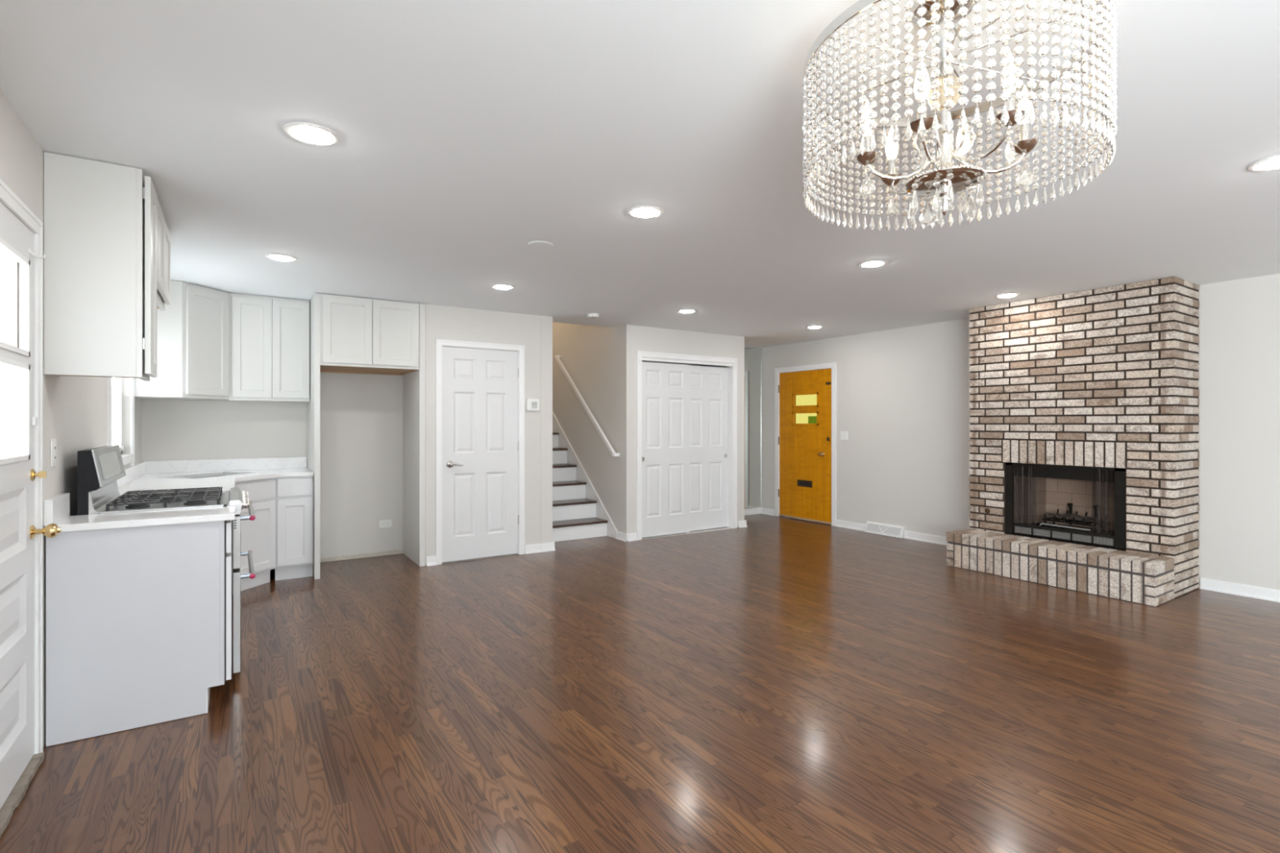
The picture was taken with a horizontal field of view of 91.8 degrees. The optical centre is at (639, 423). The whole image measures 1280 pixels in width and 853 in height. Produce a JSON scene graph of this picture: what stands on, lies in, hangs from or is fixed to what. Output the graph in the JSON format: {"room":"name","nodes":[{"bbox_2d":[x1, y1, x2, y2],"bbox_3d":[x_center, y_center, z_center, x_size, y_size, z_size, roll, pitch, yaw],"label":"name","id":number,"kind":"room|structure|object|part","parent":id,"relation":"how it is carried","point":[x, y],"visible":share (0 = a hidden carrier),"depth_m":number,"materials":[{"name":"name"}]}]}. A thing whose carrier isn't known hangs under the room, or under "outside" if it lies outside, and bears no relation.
{"room":"living room","nodes":[
{"label":"living room","id":0,"kind":"room"},
{"bbox_2d":[0,89,141,747],"bbox_3d":[-0.691,0.105,-0.213,0.080,2.440,13.400,0,0,-33],"label":"wall","id":1,"kind":"structure","parent":0,"point":[75,407],"depth_m":2.72,"materials":[{"name":"beige paint"}]},
{"bbox_2d":[0,178,61,809],"bbox_3d":[-2.144,0.259,2.087,0.161,2.131,0.963,0,0,-33],"label":"door","id":2,"kind":"structure","parent":1,"relation":"in","point":[22,473],"depth_m":2.31,"materials":[{"name":"white paint"}]},
{"bbox_3d":[-2.174,0.259,2.067,0.088,2.131,0.963,0,0,-33],"label":"casing","id":3,"kind":"part","parent":2,"relation":"part of","materials":[{"name":"white paint"}]},
{"bbox_2d":[28,248,45,258],"bbox_3d":[-2.335,-0.657,2.401,0.017,0.027,0.078,0,0,-6],"label":"coat hook","id":4,"kind":"object","parent":2,"relation":"attached to","point":[29,249],"visible":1,"depth_m":2.39,"materials":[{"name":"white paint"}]},
{"bbox_3d":[-2.319,0.420,2.424,0.086,0.058,0.058,0,0,-33],"label":"knob","id":5,"kind":"part","parent":2,"relation":"part of","materials":[{"name":"gold metal"}]},
{"bbox_2d":[50,439,56,466],"bbox_3d":[-2.512,0.125,2.659,0.009,0.118,0.078,0,0,-33],"label":"wall outlet","id":6,"kind":"object","parent":1,"relation":"attached to","point":[53,442],"visible":1,"depth_m":2.65,"materials":[{"name":"white plastic"}]},
{"bbox_2d":[53,444,56,451],"bbox_3d":[-2.511,0.104,2.660,0.003,0.030,0.033,0,0,-33],"label":"receptacle","id":7,"kind":"object","parent":6,"relation":"attached to","point":[54,445],"depth_m":2.65,"materials":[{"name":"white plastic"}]},
{"bbox_2d":[53,453,56,461],"bbox_3d":[-2.511,0.146,2.660,0.003,0.030,0.033,0,0,-33],"label":"receptacle","id":8,"kind":"object","parent":6,"relation":"attached to","point":[54,455],"depth_m":2.65,"materials":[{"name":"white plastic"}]},
{"bbox_2d":[44,151,156,381],"bbox_3d":[-2.374,-0.656,2.754,0.342,0.909,0.304,0,0,-33],"label":"upper cabinet","id":9,"kind":"object","parent":1,"relation":"attached to","point":[100,217],"visible":1,"depth_m":2.63,"materials":[{"name":"white paint"}]},
{"bbox_3d":[-2.240,-0.654,2.842,0.020,0.868,0.273,0,0,-33],"label":"cabinet door","id":10,"kind":"part","parent":9,"relation":"part of","materials":[{"name":"white paint"}]},
{"bbox_2d":[106,377,134,466],"bbox_3d":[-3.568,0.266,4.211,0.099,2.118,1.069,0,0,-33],"label":"window","id":11,"kind":"structure","parent":1,"relation":"in","point":[114,384],"depth_m":4.55,"materials":[{"name":"white paint"}]},
{"bbox_3d":[-3.607,-0.255,4.187,0.004,0.880,0.875,0,0,-33],"label":"pane","id":12,"kind":"part","parent":11,"relation":"part of","materials":[{"name":"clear glass"}]},
{"bbox_3d":[-3.596,-0.255,4.194,0.034,0.959,0.954,0,0,-33],"label":"frame","id":13,"kind":"part","parent":11,"relation":"part of","materials":[{"name":"white paint"}]},
{"bbox_2d":[156,197,170,311],"bbox_3d":[-2.667,-0.883,3.203,0.342,0.456,0.764,0,0,-33],"label":"upper cabinet","id":14,"kind":"object","parent":1,"relation":"attached to","point":[163,236],"visible":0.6,"depth_m":3.26,"materials":[{"name":"white paint"}]},
{"bbox_3d":[-2.431,-0.887,3.135,0.020,0.400,0.362,0,0,-33],"label":"cabinet door","id":15,"kind":"part","parent":14,"relation":"part of","materials":[{"name":"white paint"}]},
{"bbox_3d":[-2.631,-0.887,3.442,0.020,0.400,0.362,0,0,-33],"label":"cabinet door","id":16,"kind":"part","parent":14,"relation":"part of","materials":[{"name":"white paint"}]},
{"bbox_2d":[141,372,403,558],"bbox_3d":[-3.274,0.105,5.840,2.215,2.440,0.120,0,0,-33],"label":"wall","id":17,"kind":"structure","parent":0,"point":[362,415],"depth_m":5.98,"materials":[{"name":"beige paint"}]},
{"bbox_2d":[134,280,228,400],"bbox_3d":[-3.744,-0.658,5.096,0.610,0.906,0.608,0,0,-33],"label":"upper cabinet","id":18,"kind":"object","parent":17,"relation":"attached to","point":[193,331],"visible":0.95,"depth_m":4.90,"materials":[{"name":"white paint"}]},
{"bbox_3d":[-3.520,-0.657,5.055,0.020,0.853,0.378,0,0,11],"label":"cabinet door","id":19,"kind":"part","parent":18,"relation":"part of","materials":[{"name":"white paint"}]},
{"bbox_2d":[228,293,309,401],"bbox_3d":[-3.313,-0.655,5.549,0.607,0.912,0.320,0,0,-33],"label":"upper cabinet","id":20,"kind":"object","parent":17,"relation":"attached to","point":[268,337],"visible":1,"depth_m":5.41,"materials":[{"name":"white paint"}]},
{"bbox_3d":[-3.344,-0.656,5.350,0.287,0.858,0.020,0,0,-33],"label":"cabinet door","id":21,"kind":"part","parent":20,"relation":"part of","materials":[{"name":"white paint"}]},
{"bbox_3d":[-3.101,-0.656,5.509,0.287,0.858,0.020,0,0,-33],"label":"cabinet door","id":22,"kind":"part","parent":20,"relation":"part of","materials":[{"name":"white paint"}]},
{"bbox_2d":[320,550,402,562],"bbox_3d":[-2.763,1.301,6.098,0.819,0.045,0.006,0,0,-33],"label":"trim","id":23,"kind":"structure","parent":17,"relation":"attached to","point":[393,552],"depth_m":6.11,"materials":[{"name":"paint"}]},
{"bbox_2d":[320,293,419,375],"bbox_3d":[-2.570,-0.800,5.800,0.820,0.621,0.710,0,0,-33],"label":"upper cabinet","id":24,"kind":"object","parent":17,"relation":"attached to","point":[358,335],"visible":0.96,"depth_m":5.51,"materials":[{"name":"white paint"}]},
{"bbox_3d":[-2.545,-0.811,5.404,0.390,0.572,0.020,0,0,-33],"label":"cabinet door","id":25,"kind":"part","parent":24,"relation":"part of","materials":[{"name":"white paint"}]},
{"bbox_3d":[-2.214,-0.811,5.620,0.390,0.572,0.020,0,0,-33],"label":"cabinet door","id":26,"kind":"part","parent":24,"relation":"part of","materials":[{"name":"white paint"}]},
{"bbox_2d":[379,519,391,528],"bbox_3d":[-2.556,1.007,6.231,0.118,0.076,0.009,0,0,-33],"label":"wall outlet","id":27,"kind":"object","parent":17,"relation":"attached to","point":[383,523],"visible":1,"depth_m":6.23,"materials":[{"name":"white plastic"}]},
{"bbox_2d":[425,303,552,565],"bbox_3d":[-2.569,-1.125,7.827,1.289,4.900,4.084,0,0,-33],"label":"wall","id":28,"kind":"structure","parent":0,"point":[535,332],"depth_m":6.30,"materials":[{"name":"beige paint"}]},
{"bbox_2d":[435,338,524,564],"bbox_3d":[-1.563,0.267,6.084,0.882,2.116,0.164,0,0,-33],"label":"door","id":29,"kind":"structure","parent":28,"relation":"in","point":[480,393],"depth_m":6.06,"materials":[{"name":"white paint"}]},
{"bbox_3d":[-1.757,0.385,5.896,0.149,0.066,0.062,0,0,-33],"label":"handle","id":30,"kind":"part","parent":29,"relation":"part of","materials":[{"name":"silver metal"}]},
{"bbox_2d":[426,542,555,566],"bbox_3d":[-1.436,1.281,6.115,1.304,0.088,0.032,0,0,-33],"label":"baseboard","id":31,"kind":"structure","parent":28,"relation":"attached to","point":[545,547],"depth_m":6.35,"materials":[{"name":"white paint"}]},
{"bbox_2d":[526,398,539,410],"bbox_3d":[-1.095,-0.193,6.341,0.134,0.121,0.028,0,0,-33],"label":"thermostat","id":32,"kind":"object","parent":28,"relation":"attached to","point":[531,404],"visible":1,"depth_m":6.33,"materials":[{"name":"white plastic"}]},
{"bbox_2d":[0,513,1279,852],"bbox_3d":[1.465,1.385,3.083,7.455,0.120,16.840,0,0,-33],"label":"floor","id":33,"kind":"structure","parent":0,"point":[773,684],"depth_m":2.78,"materials":[{"name":"brown wood"}]},
{"bbox_2d":[0,752,44,837],"bbox_3d":[-2.188,1.312,2.059,0.159,0.025,0.841,0,0,-33],"label":"threshold","id":34,"kind":"object","parent":33,"relation":"on","point":[18,793],"visible":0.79,"depth_m":2.20,"materials":[{"name":"brown wood"}]},
{"bbox_2d":[45,520,231,746],"bbox_3d":[-2.247,0.886,2.836,0.633,0.876,0.302,0,0,-33],"label":"base cabinet","id":35,"kind":"object","parent":33,"relation":"on","point":[139,619],"visible":0.87,"depth_m":2.69,"materials":[{"name":"white paint"}]},
{"bbox_2d":[43,493,235,532],"bbox_3d":[-2.239,0.380,2.832,0.652,0.134,0.319,0,0,-33],"label":"countertop","id":36,"kind":"structure","parent":35,"relation":"on","point":[56,509],"depth_m":2.74,"materials":[{"name":"white stone"}]},
{"bbox_3d":[-1.991,0.533,3.004,0.020,0.140,0.279,0,0,-33],"label":"drawer","id":37,"kind":"part","parent":35,"relation":"part of","materials":[{"name":"white paint"}]},
{"bbox_3d":[-1.991,0.907,3.004,0.020,0.572,0.279,0,0,-33],"label":"cabinet door","id":38,"kind":"part","parent":35,"relation":"part of","materials":[{"name":"white paint"}]},
{"bbox_2d":[77,444,255,682],"bbox_3d":[-2.478,0.722,3.327,0.690,1.205,0.756,0,0,-33],"label":"stove","id":39,"kind":"object","parent":33,"relation":"on","point":[99,468],"visible":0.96,"depth_m":3.15,"materials":[{"name":"silver metal"}]},
{"bbox_3d":[-2.713,0.367,3.173,0.050,0.104,0.754,0,0,-33],"label":"splash trim","id":40,"kind":"part","parent":39,"relation":"part of","materials":[{"name":"silver metal"}]},
{"bbox_3d":[-2.710,0.207,3.175,0.038,0.176,0.754,0,0,-33],"label":"control panel","id":41,"kind":"part","parent":39,"relation":"part of","materials":[{"name":"silver metal"}]},
{"bbox_3d":[-2.467,0.401,3.046,0.096,0.020,0.096,0,0,-33],"label":"burner","id":42,"kind":"part","parent":39,"relation":"part of","materials":[{"name":"metal"}]},
{"bbox_2d":[97,490,229,514],"bbox_3d":[-2.507,0.420,3.307,0.529,0.024,0.754,0,0,-33],"label":"cooktop","id":43,"kind":"object","parent":39,"relation":"in","point":[224,501],"depth_m":3.11,"materials":[{"name":"silver metal"}]},
{"bbox_3d":[-2.275,0.401,3.172,0.096,0.020,0.096,0,0,-33],"label":"burner","id":44,"kind":"part","parent":39,"relation":"part of","materials":[{"name":"metal"}]},
{"bbox_3d":[-2.258,0.606,3.470,0.033,0.268,0.750,0,0,-33],"label":"oven door","id":45,"kind":"part","parent":39,"relation":"part of","materials":[{"name":"silver metal"}]},
{"bbox_3d":[-2.258,1.014,3.470,0.033,0.512,0.750,0,0,-33],"label":"oven door","id":46,"kind":"part","parent":39,"relation":"part of","materials":[{"name":"silver metal"}]},
{"bbox_3d":[-2.403,0.791,3.767,0.048,0.022,0.023,0,0,-33],"label":"handle post","id":47,"kind":"part","parent":39,"relation":"part of","materials":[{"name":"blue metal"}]},
{"bbox_3d":[-2.149,0.425,3.374,0.034,0.052,0.052,0,0,-33],"label":"control knob","id":48,"kind":"part","parent":39,"relation":"part of","materials":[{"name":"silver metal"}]},
{"bbox_3d":[-2.073,0.425,3.257,0.034,0.052,0.052,0,0,-33],"label":"control knob","id":49,"kind":"part","parent":39,"relation":"part of","materials":[{"name":"silver metal"}]},
{"bbox_3d":[-2.044,0.489,3.218,0.048,0.022,0.023,0,0,-33],"label":"handle post","id":50,"kind":"part","parent":39,"relation":"part of","materials":[{"name":"silver metal"}]},
{"bbox_3d":[-2.044,0.791,3.218,0.048,0.022,0.023,0,0,-33],"label":"handle post","id":51,"kind":"part","parent":39,"relation":"part of","materials":[{"name":"silver metal"}]},
{"bbox_3d":[-2.200,0.791,3.508,0.025,0.025,0.696,0,0,-33],"label":"oven handle","id":52,"kind":"part","parent":39,"relation":"part of","materials":[{"name":"silver metal"}]},
{"bbox_3d":[-2.200,0.489,3.508,0.025,0.025,0.696,0,0,-33],"label":"oven handle","id":53,"kind":"part","parent":39,"relation":"part of","materials":[{"name":"silver metal"}]},
{"bbox_2d":[235,477,275,591],"bbox_3d":[-3.515,0.886,5.047,0.928,0.876,0.936,0,0,-33],"label":"base cabinet","id":54,"kind":"object","parent":33,"relation":"on","point":[258,535],"visible":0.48,"depth_m":5.02,"materials":[{"name":"white paint"}]},
{"bbox_2d":[116,457,313,495],"bbox_3d":[-3.083,0.381,4.641,1.217,0.132,2.092,0,0,-33],"label":"countertop","id":55,"kind":"structure","parent":54,"relation":"on","point":[162,474],"depth_m":5.20,"materials":[{"name":"white stone"}]},
{"bbox_3d":[-3.090,0.542,4.955,0.019,0.145,0.428,0,0,12],"label":"drawer","id":56,"kind":"part","parent":54,"relation":"part of","materials":[{"name":"white paint"}]},
{"bbox_3d":[-3.090,0.915,4.955,0.020,0.555,0.428,0,0,12],"label":"cabinet door","id":57,"kind":"part","parent":54,"relation":"part of","materials":[{"name":"white paint"}]},
{"bbox_2d":[275,475,313,581],"bbox_3d":[-3.093,0.886,5.509,0.284,0.876,0.625,0,0,-33],"label":"base cabinet","id":58,"kind":"object","parent":33,"relation":"on","point":[294,495],"visible":0.98,"depth_m":5.26,"materials":[{"name":"white paint"}]},
{"bbox_3d":[-2.926,0.542,5.256,0.256,0.146,0.020,0,0,-33],"label":"drawer","id":59,"kind":"part","parent":58,"relation":"part of","materials":[{"name":"white paint"}]},
{"bbox_3d":[-2.926,0.915,5.257,0.256,0.555,0.020,0,0,-33],"label":"cabinet door","id":60,"kind":"part","parent":58,"relation":"part of","materials":[{"name":"white paint"}]},
{"bbox_2d":[306,293,319,579],"bbox_3d":[-2.935,0.106,5.567,0.043,2.435,0.696,0,0,-33],"label":"panel","id":61,"kind":"object","parent":33,"relation":"on","point":[313,405],"visible":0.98,"depth_m":5.28,"materials":[{"name":"white paint"}]},
{"bbox_2d":[403,303,425,566],"bbox_3d":[-2.207,0.106,6.043,0.052,2.435,0.696,0,0,-33],"label":"panel","id":62,"kind":"object","parent":33,"relation":"on","point":[414,382],"visible":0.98,"depth_m":5.90,"materials":[{"name":"white paint"}]},
{"bbox_2d":[552,432,608,542],"bbox_3d":[-1.617,0.115,8.369,0.893,2.419,3.172,0,0,-33],"label":"staircase","id":63,"kind":"structure","parent":33,"relation":"on","point":[583,508],"depth_m":7.43,"materials":[{"name":"white paint"}]},
{"bbox_2d":[778,515,831,525],"bbox_3d":[2.286,1.318,8.486,0.132,0.014,0.933,0,0,-33],"label":"threshold","id":64,"kind":"object","parent":33,"relation":"on","point":[779,516],"visible":0.51,"depth_m":8.42,"materials":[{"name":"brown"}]},
{"bbox_2d":[946,276,1199,606],"bbox_3d":[3.680,0.105,5.390,0.939,2.437,1.570,0,0,-33],"label":"fireplace","id":65,"kind":"object","parent":33,"relation":"on","point":[1084,405],"visible":1,"depth_m":5.13,"materials":[{"name":"brick"}]},
{"bbox_2d":[1013,465,1036,533],"bbox_3d":[3.477,0.687,5.627,0.020,0.612,0.225,0,0,-33],"label":"curtain","id":66,"kind":"object","parent":65,"relation":"hanging from","point":[1024,477],"depth_m":5.61,"materials":[{"name":"grey metal"}]},
{"bbox_3d":[3.650,0.958,5.366,0.030,0.095,0.788,0,0,-33],"label":"rail","id":67,"kind":"part","parent":65,"relation":"part of","materials":[{"name":"black metal"}]},
{"bbox_3d":[3.712,0.683,5.398,0.200,0.644,0.924,0,0,-33],"label":"firebox frame","id":68,"kind":"part","parent":65,"relation":"part of","materials":[{"name":"black metal"}]},
{"bbox_2d":[1092,469,1114,545],"bbox_3d":[3.830,0.687,5.087,0.020,0.612,0.215,0,0,-33],"label":"curtain","id":69,"kind":"object","parent":65,"relation":"hanging from","point":[1103,480],"depth_m":5.11,"materials":[{"name":"grey metal"}]},
{"bbox_2d":[0,0,1279,347],"bbox_3d":[2.367,-1.215,1.702,7.455,0.200,13.540,0,0,-33],"label":"ceiling","id":70,"kind":"structure","parent":0,"point":[472,133],"depth_m":2.56,"materials":[{"name":"paint"}]},
{"bbox_2d":[264,253,297,262],"bbox_3d":[-2.407,-1.107,4.161,0.196,0.016,0.196,0,0,-33],"label":"recessed light","id":71,"kind":"object","parent":70,"relation":"in","point":[280,257],"visible":1,"depth_m":4.13,"materials":[{"name":"white plastic"}]},
{"bbox_2d":[283,121,340,146],"bbox_3d":[-1.262,-1.107,2.389,0.196,0.016,0.196,0,0,-33],"label":"recessed light","id":72,"kind":"object","parent":70,"relation":"in","point":[308,133],"visible":1,"depth_m":2.37,"materials":[{"name":"white plastic"}]},
{"bbox_2d":[490,284,515,289],"bbox_3d":[-1.117,-1.107,5.051,0.196,0.016,0.196,0,0,-33],"label":"recessed light","id":73,"kind":"object","parent":70,"relation":"in","point":[501,286],"visible":1,"depth_m":5.02,"materials":[{"name":"white plastic"}]},
{"bbox_2d":[528,240,553,248],"bbox_3d":[-0.618,-1.112,3.861,0.158,0.006,0.158,0,0,-33],"label":"cover plate","id":74,"kind":"object","parent":70,"relation":"attached to","point":[538,244],"visible":1,"depth_m":3.84,"materials":[{"name":"paint"}]},
{"bbox_2d":[586,313,599,318],"bbox_3d":[-0.478,-1.096,6.328,0.120,0.036,0.120,0,0,-33],"label":"smoke detector","id":75,"kind":"object","parent":70,"relation":"attached to","point":[589,315],"visible":1,"depth_m":6.29,"materials":[{"name":"white plastic"}]},
{"bbox_2d":[626,205,663,218],"bbox_3d":[0.028,-1.107,3.267,0.196,0.016,0.196,0,0,-33],"label":"recessed light","id":76,"kind":"object","parent":70,"relation":"in","point":[639,211],"visible":1,"depth_m":3.24,"materials":[{"name":"white plastic"}]},
{"bbox_2d":[677,309,697,313],"bbox_3d":[0.466,-1.107,6.145,0.196,0.016,0.196,0,0,-33],"label":"recessed light","id":77,"kind":"object","parent":70,"relation":"in","point":[684,311],"visible":1,"depth_m":6.10,"materials":[{"name":"white plastic"}]},
{"bbox_2d":[805,325,822,328],"bbox_3d":[2.014,-1.107,7.156,0.196,0.016,0.196,0,0,-33],"label":"recessed light","id":78,"kind":"object","parent":70,"relation":"in","point":[810,326],"visible":1,"depth_m":7.12,"materials":[{"name":"white plastic"}]},
{"bbox_2d":[857,260,888,267],"bbox_3d":[1.623,-1.107,4.327,0.196,0.016,0.196,0,0,-33],"label":"recessed light","id":79,"kind":"object","parent":70,"relation":"in","point":[870,264],"visible":1,"depth_m":4.30,"materials":[{"name":"white plastic"}]},
{"bbox_2d":[802,0,1116,231],"bbox_3d":[0.805,-0.828,1.642,0.724,0.572,0.724,0,0,-29],"label":"chandelier","id":80,"kind":"object","parent":70,"relation":"hanging from","point":[940,183],"visible":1,"depth_m":1.53,"materials":[{"name":"clear glass"}]},
{"bbox_3d":[0.615,-0.828,1.677,0.034,0.101,0.035,0,0,-33],"label":"candle bulb","id":81,"kind":"part","parent":80,"relation":"part of","materials":[{"name":"white"}]},
{"bbox_3d":[0.671,-0.960,1.766,0.343,0.006,0.006,0,0,43],"label":"ring rod","id":82,"kind":"part","parent":80,"relation":"part of","materials":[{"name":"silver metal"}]},
{"bbox_3d":[0.630,-0.960,1.587,0.343,0.006,0.006,0,0,-17],"label":"ring rod","id":83,"kind":"part","parent":80,"relation":"part of","materials":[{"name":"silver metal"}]},
{"bbox_3d":[0.741,-0.828,1.825,0.034,0.101,0.035,0,0,-33],"label":"candle bulb","id":84,"kind":"part","parent":80,"relation":"part of","materials":[{"name":"white"}]},
{"bbox_3d":[0.701,-1.011,1.665,0.187,0.100,0.006,0,0,13],"label":"support rod","id":85,"kind":"part","parent":80,"relation":"part of","materials":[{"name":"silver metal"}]},
{"bbox_3d":[0.698,-0.683,1.662,0.178,0.060,0.010,0,0,11],"label":"arm","id":86,"kind":"part","parent":80,"relation":"part of","materials":[{"name":"silver metal"}]},
{"bbox_3d":[0.769,-0.683,1.745,0.010,0.060,0.178,0,0,-19],"label":"arm","id":87,"kind":"part","parent":80,"relation":"part of","materials":[{"name":"silver metal"}]},
{"bbox_3d":[0.679,-0.828,1.494,0.034,0.101,0.035,0,0,-33],"label":"candle bulb","id":88,"kind":"part","parent":80,"relation":"part of","materials":[{"name":"white"}]},
{"bbox_3d":[0.734,-0.683,1.558,0.010,0.060,0.178,0,0,41],"label":"arm","id":89,"kind":"part","parent":80,"relation":"part of","materials":[{"name":"silver metal"}]},
{"bbox_3d":[0.805,-0.864,1.642,0.068,0.422,0.068,0,0,-33],"label":"stem","id":90,"kind":"part","parent":80,"relation":"part of","materials":[{"name":"silver metal"}]},
{"bbox_3d":[0.805,-0.638,1.642,0.194,0.029,0.194,0,0,-33],"label":"dish","id":91,"kind":"part","parent":80,"relation":"part of","materials":[{"name":"silver metal"}]},
{"bbox_3d":[0.878,-1.011,1.720,0.006,0.100,0.187,0,0,43],"label":"support rod","id":92,"kind":"part","parent":80,"relation":"part of","materials":[{"name":"silver metal"}]},
{"bbox_3d":[0.765,-0.960,1.463,0.006,0.006,0.343,0,0,13],"label":"ring rod","id":93,"kind":"part","parent":80,"relation":"part of","materials":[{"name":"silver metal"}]},
{"bbox_3d":[0.931,-0.828,1.789,0.034,0.101,0.035,0,0,-33],"label":"candle bulb","id":94,"kind":"part","parent":80,"relation":"part of","materials":[{"name":"white"}]},
{"bbox_3d":[0.842,-0.683,1.538,0.010,0.060,0.178,0,0,-19],"label":"arm","id":95,"kind":"part","parent":80,"relation":"part of","materials":[{"name":"silver metal"}]},
{"bbox_3d":[0.837,-1.011,1.540,0.006,0.100,0.187,0,0,-17],"label":"support rod","id":96,"kind":"part","parent":80,"relation":"part of","materials":[{"name":"silver metal"}]},
{"bbox_3d":[0.913,-0.683,1.622,0.178,0.060,0.010,0,0,11],"label":"arm","id":97,"kind":"part","parent":80,"relation":"part of","materials":[{"name":"silver metal"}]},
{"bbox_3d":[0.981,-0.960,1.696,0.343,0.006,0.006,0,0,-17],"label":"ring rod","id":98,"kind":"part","parent":80,"relation":"part of","materials":[{"name":"silver metal"}]},
{"bbox_3d":[0.870,-0.828,1.459,0.034,0.101,0.035,0,0,-33],"label":"candle bulb","id":99,"kind":"part","parent":80,"relation":"part of","materials":[{"name":"white"}]},
{"bbox_3d":[0.996,-0.828,1.606,0.034,0.101,0.035,0,0,-33],"label":"candle bulb","id":100,"kind":"part","parent":80,"relation":"part of","materials":[{"name":"white"}]},
{"bbox_3d":[0.940,-0.960,1.517,0.343,0.006,0.006,0,0,43],"label":"ring rod","id":101,"kind":"part","parent":80,"relation":"part of","materials":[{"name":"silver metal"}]},
{"bbox_2d":[994,293,1020,297],"bbox_3d":[3.191,-1.107,5.392,0.196,0.016,0.196,0,0,-33],"label":"recessed light","id":102,"kind":"object","parent":70,"relation":"in","point":[1006,295],"visible":1,"depth_m":5.36,"materials":[{"name":"white plastic"}]},
{"bbox_2d":[1247,154,1279,171],"bbox_3d":[2.720,-1.107,2.639,0.196,0.016,0.196,0,0,-33],"label":"recessed light","id":103,"kind":"object","parent":70,"relation":"in","point":[1273,162],"visible":1,"depth_m":2.65,"materials":[{"name":"white plastic"}]},
{"bbox_2d":[552,321,744,539],"bbox_3d":[-0.522,-1.125,9.167,1.777,4.900,4.078,0,0,-33],"label":"wall","id":104,"kind":"structure","parent":0,"point":[601,362],"depth_m":7.49,"materials":[{"name":"beige paint"}]},
{"bbox_2d":[552,412,617,538],"bbox_3d":[-1.076,0.080,8.374,0.016,2.489,2.969,0,0,-33],"label":"trim","id":105,"kind":"structure","parent":104,"relation":"attached to","point":[563,442],"depth_m":7.80,"materials":[{"name":"white paint"}]},
{"bbox_2d":[554,355,619,456],"bbox_3d":[-0.694,-0.276,7.730,0.080,1.300,1.564,0,0,-33],"label":"handrail","id":106,"kind":"object","parent":104,"relation":"attached to","point":[593,419],"visible":1,"depth_m":7.61,"materials":[{"name":"white paint"}]},
{"bbox_2d":[636,351,737,540],"bbox_3d":[0.566,0.249,7.496,1.507,2.150,0.130,0,0,-33],"label":"door","id":107,"kind":"structure","parent":104,"relation":"in","point":[686,415],"depth_m":7.45,"materials":[{"name":"white paint"}]},
{"bbox_2d":[641,346,760,365],"bbox_3d":[0.626,0.105,8.459,2.700,2.440,0.120,0,0,-33],"label":"wall","id":108,"kind":"structure","parent":0,"point":[744,346],"depth_m":8.29,"materials":[{"name":"beige paint"}]},
{"bbox_2d":[615,506,762,542],"bbox_3d":[0.815,1.278,8.042,2.839,0.094,0.785,0,0,-33],"label":"baseboard","id":109,"kind":"structure","parent":108,"relation":"attached to","point":[622,536],"depth_m":7.88,"materials":[{"name":"white paint"}]},
{"bbox_2d":[744,346,761,508],"bbox_3d":[1.358,0.059,8.858,1.029,2.340,0.011,0,0,-33],"label":"wall mirror","id":110,"kind":"object","parent":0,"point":[753,356],"visible":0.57,"depth_m":9.05,"materials":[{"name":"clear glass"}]},
{"bbox_2d":[761,273,1279,590],"bbox_3d":[5.387,0.105,3.757,0.130,2.440,13.400,0,0,-33],"label":"wall","id":111,"kind":"structure","parent":0,"point":[903,393],"depth_m":6.70,"materials":[{"name":"beige paint"}]},
{"bbox_2d":[774,362,836,526],"bbox_3d":[2.268,0.266,8.474,0.185,2.116,1.079,0,0,-33],"label":"door","id":112,"kind":"structure","parent":111,"relation":"in","point":[806,401],"depth_m":8.44,"materials":[{"name":"orange wood"}]},
{"bbox_3d":[2.251,-0.196,8.451,0.012,0.436,0.464,0,0,-33],"label":"pane moulding","id":113,"kind":"part","parent":112,"relation":"part of","materials":[{"name":"orange wood"}]},
{"bbox_3d":[2.268,-0.320,8.463,0.005,0.151,0.418,0,0,-33],"label":"glass pane","id":114,"kind":"part","parent":112,"relation":"part of","materials":[{"name":"yellow glass"}]},
{"bbox_3d":[2.268,-0.070,8.463,0.005,0.145,0.418,0,0,-33],"label":"glass pane","id":115,"kind":"part","parent":112,"relation":"part of","materials":[{"name":"yellow glass"}]},
{"bbox_3d":[2.390,0.404,8.180,0.068,0.060,0.060,0,0,-33],"label":"knob","id":116,"kind":"part","parent":112,"relation":"part of","materials":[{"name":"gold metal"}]},
{"bbox_2d":[840,431,848,440],"bbox_3d":[2.599,0.155,7.896,0.010,0.120,0.118,0,0,-33],"label":"light switch","id":117,"kind":"object","parent":111,"relation":"attached to","point":[843,434],"visible":1,"depth_m":7.89,"materials":[{"name":"white plastic"}]},
{"bbox_2d":[864,521,904,537],"bbox_3d":[2.902,1.261,7.377,0.069,0.124,0.504,0,0,-33],"label":"air vent","id":118,"kind":"object","parent":111,"relation":"in","point":[897,531],"visible":1,"depth_m":7.35,"materials":[{"name":"white metal"}]},
{"bbox_2d":[761,507,1279,602],"bbox_3d":[5.388,1.281,3.612,0.026,0.088,13.155,0,0,-33],"label":"baseboard","id":119,"kind":"structure","parent":111,"relation":"attached to","point":[1245,590],"depth_m":4.91,"materials":[{"name":"white paint"}]}
]}

